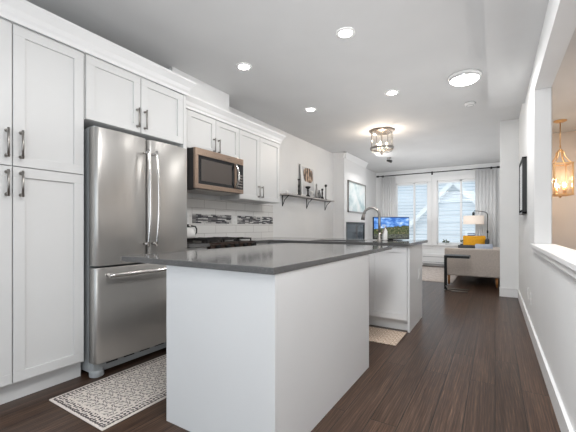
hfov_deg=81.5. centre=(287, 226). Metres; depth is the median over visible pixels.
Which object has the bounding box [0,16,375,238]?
wall
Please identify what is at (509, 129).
wall
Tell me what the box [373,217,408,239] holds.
monitor
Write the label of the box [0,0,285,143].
crown molding
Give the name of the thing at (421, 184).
window blind
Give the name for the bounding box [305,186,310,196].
candlestick
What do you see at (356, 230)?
fireplace insert
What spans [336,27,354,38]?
recessed light
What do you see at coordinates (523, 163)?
framed art
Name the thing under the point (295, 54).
ceiling
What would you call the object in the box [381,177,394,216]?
curtain
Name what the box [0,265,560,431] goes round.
floor
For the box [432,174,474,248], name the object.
window
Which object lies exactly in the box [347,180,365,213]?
framed art
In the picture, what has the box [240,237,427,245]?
countertop
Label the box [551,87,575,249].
wall
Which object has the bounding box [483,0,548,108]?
ceiling
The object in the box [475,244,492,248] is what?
cushion
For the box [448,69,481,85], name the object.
flush light
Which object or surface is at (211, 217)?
tile backsplash
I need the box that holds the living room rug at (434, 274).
[422,266,456,282]
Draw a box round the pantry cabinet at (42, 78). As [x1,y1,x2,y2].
[0,18,83,404]
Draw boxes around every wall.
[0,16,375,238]
[156,67,228,110]
[334,158,365,238]
[376,162,499,265]
[500,119,518,288]
[519,0,575,431]
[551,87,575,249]
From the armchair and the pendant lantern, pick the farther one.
the armchair
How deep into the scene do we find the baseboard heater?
9.30 m
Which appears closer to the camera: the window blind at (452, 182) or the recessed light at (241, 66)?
the recessed light at (241, 66)
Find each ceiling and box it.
[26,0,575,172]
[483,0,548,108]
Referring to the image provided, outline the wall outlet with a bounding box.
[232,216,236,223]
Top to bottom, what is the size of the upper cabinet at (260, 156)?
0.891 m
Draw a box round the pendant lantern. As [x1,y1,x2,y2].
[552,119,573,197]
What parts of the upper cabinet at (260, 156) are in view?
door, door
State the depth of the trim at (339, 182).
7.45 m
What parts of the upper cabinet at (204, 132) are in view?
filler panel, door, door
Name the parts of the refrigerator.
door, freezer drawer, handle, handle, handle, door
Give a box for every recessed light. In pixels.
[236,63,251,70]
[305,107,315,111]
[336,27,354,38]
[385,90,398,95]
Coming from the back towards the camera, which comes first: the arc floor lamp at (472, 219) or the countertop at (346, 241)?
the arc floor lamp at (472, 219)
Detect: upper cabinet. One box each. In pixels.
[84,54,185,148]
[186,109,238,157]
[221,129,279,203]
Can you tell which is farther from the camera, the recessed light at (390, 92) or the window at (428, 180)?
the window at (428, 180)
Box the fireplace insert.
[346,222,364,238]
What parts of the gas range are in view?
control panel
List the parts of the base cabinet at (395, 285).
door, panel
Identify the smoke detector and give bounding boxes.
[464,101,475,106]
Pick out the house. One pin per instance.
(402, 187)
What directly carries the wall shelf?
attached to the wall at (292, 219)
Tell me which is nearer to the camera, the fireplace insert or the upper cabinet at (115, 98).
the upper cabinet at (115, 98)
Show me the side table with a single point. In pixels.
(446, 256)
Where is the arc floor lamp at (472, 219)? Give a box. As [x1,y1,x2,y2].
[463,211,487,238]
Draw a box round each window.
[395,177,431,248]
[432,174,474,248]
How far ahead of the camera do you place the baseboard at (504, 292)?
5.16 m
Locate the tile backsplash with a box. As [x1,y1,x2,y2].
[187,197,272,237]
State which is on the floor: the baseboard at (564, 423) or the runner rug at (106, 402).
the runner rug at (106, 402)
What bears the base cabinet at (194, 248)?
on the floor
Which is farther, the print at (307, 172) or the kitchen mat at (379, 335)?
the print at (307, 172)
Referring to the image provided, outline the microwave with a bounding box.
[187,147,242,195]
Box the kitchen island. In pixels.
[166,254,368,431]
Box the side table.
[444,254,470,292]
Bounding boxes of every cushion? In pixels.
[463,236,485,244]
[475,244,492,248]
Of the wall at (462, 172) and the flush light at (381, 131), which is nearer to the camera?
the flush light at (381, 131)
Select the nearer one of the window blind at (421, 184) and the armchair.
the armchair
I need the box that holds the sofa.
[445,247,499,287]
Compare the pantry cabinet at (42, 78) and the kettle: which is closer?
the pantry cabinet at (42, 78)
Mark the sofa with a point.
(482, 262)
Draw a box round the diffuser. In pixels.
[450,74,478,85]
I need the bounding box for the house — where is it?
[398,182,474,242]
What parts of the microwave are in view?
door glass, handle, control panel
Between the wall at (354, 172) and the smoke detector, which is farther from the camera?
the wall at (354, 172)
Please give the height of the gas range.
0.940 m
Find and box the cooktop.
[188,240,253,243]
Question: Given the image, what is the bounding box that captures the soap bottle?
[382,228,387,240]
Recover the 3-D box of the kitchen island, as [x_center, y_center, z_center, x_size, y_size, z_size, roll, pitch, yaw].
[-0.027,0.648,2.229,0.734,0.874,1.299,0,0,32]
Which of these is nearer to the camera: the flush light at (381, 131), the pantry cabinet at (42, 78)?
the pantry cabinet at (42, 78)
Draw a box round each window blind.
[398,184,412,239]
[415,183,426,239]
[439,181,459,242]
[462,180,474,237]
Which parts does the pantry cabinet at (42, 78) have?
door, door, handle, handle, handle, handle, door, door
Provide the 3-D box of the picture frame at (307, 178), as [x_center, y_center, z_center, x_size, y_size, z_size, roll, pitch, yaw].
[0.378,-0.868,6.403,0.063,0.601,0.536,0,0,32]
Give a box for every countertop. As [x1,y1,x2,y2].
[121,243,391,274]
[187,242,209,247]
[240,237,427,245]
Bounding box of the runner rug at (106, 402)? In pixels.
[49,354,165,430]
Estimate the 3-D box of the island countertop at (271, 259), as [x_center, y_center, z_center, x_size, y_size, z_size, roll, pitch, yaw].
[-0.028,0.195,2.607,1.140,0.032,1.977,0,0,32]
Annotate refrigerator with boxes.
[81,126,186,377]
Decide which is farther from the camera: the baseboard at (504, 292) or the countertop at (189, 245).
the baseboard at (504, 292)
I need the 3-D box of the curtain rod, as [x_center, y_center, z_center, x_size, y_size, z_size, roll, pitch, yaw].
[4.034,-1.510,9.290,3.140,0.090,0.155,0,0,32]
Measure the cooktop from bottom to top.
0.013 m
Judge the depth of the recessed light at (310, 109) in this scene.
4.69 m
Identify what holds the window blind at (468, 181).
attached to the window at (436, 245)
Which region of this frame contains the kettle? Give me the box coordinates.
[187,224,196,237]
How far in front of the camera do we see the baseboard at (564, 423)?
2.17 m
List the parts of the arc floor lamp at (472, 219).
lamp shade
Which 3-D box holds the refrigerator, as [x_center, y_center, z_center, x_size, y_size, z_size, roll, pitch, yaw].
[-1.385,0.177,2.873,0.779,1.815,0.854,0,0,32]
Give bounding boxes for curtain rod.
[376,166,499,177]
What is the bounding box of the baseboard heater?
[422,253,444,263]
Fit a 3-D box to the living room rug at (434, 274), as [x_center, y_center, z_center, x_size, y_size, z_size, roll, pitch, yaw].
[2.972,1.081,8.070,2.050,0.006,2.550,0,0,32]
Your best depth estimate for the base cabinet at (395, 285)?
3.55 m
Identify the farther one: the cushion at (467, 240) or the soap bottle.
the cushion at (467, 240)
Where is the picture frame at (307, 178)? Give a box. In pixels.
[299,164,314,196]
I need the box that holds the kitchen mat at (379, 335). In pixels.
[369,326,405,345]
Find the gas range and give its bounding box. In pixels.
[187,237,255,248]
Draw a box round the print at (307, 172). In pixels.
[302,166,313,195]
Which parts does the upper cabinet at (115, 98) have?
door, handle, handle, door, panel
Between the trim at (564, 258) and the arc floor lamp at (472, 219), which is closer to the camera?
the trim at (564, 258)
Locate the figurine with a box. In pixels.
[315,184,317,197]
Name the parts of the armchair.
arm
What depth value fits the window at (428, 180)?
9.57 m
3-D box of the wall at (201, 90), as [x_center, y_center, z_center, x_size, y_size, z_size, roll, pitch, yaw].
[-1.079,-1.515,3.887,0.270,0.280,0.870,0,0,32]
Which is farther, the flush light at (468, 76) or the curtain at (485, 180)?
the curtain at (485, 180)
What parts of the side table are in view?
post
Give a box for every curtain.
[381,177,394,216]
[475,169,495,246]
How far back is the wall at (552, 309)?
2.71 m
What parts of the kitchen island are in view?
panel, panel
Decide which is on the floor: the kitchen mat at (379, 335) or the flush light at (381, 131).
the kitchen mat at (379, 335)
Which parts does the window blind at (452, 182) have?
head rail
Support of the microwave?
attached to the upper cabinet at (204, 132)
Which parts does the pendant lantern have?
scroll crown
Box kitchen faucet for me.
[361,207,386,240]
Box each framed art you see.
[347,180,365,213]
[519,156,526,214]
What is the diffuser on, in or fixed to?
attached to the flush light at (468, 76)
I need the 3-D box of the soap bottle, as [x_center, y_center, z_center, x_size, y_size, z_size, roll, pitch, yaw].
[1.180,0.068,4.069,0.061,0.192,0.061,0,0,-13]
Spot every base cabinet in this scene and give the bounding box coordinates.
[187,247,206,250]
[268,242,421,332]
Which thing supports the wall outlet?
attached to the tile backsplash
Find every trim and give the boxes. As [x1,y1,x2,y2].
[332,151,367,237]
[530,244,575,278]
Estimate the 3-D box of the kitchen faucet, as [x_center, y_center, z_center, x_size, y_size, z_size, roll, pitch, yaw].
[1.049,-0.043,4.090,0.314,0.415,0.059,0,0,23]
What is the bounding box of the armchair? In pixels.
[458,239,488,247]
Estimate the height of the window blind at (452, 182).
1.685 m
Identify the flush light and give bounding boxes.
[369,127,394,154]
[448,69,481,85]
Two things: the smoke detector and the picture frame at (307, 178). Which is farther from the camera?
the picture frame at (307, 178)
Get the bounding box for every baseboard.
[499,287,517,297]
[517,289,573,431]
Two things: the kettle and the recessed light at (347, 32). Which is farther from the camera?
the kettle
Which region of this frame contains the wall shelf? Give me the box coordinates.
[280,193,334,208]
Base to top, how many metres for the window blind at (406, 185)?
1.685 m

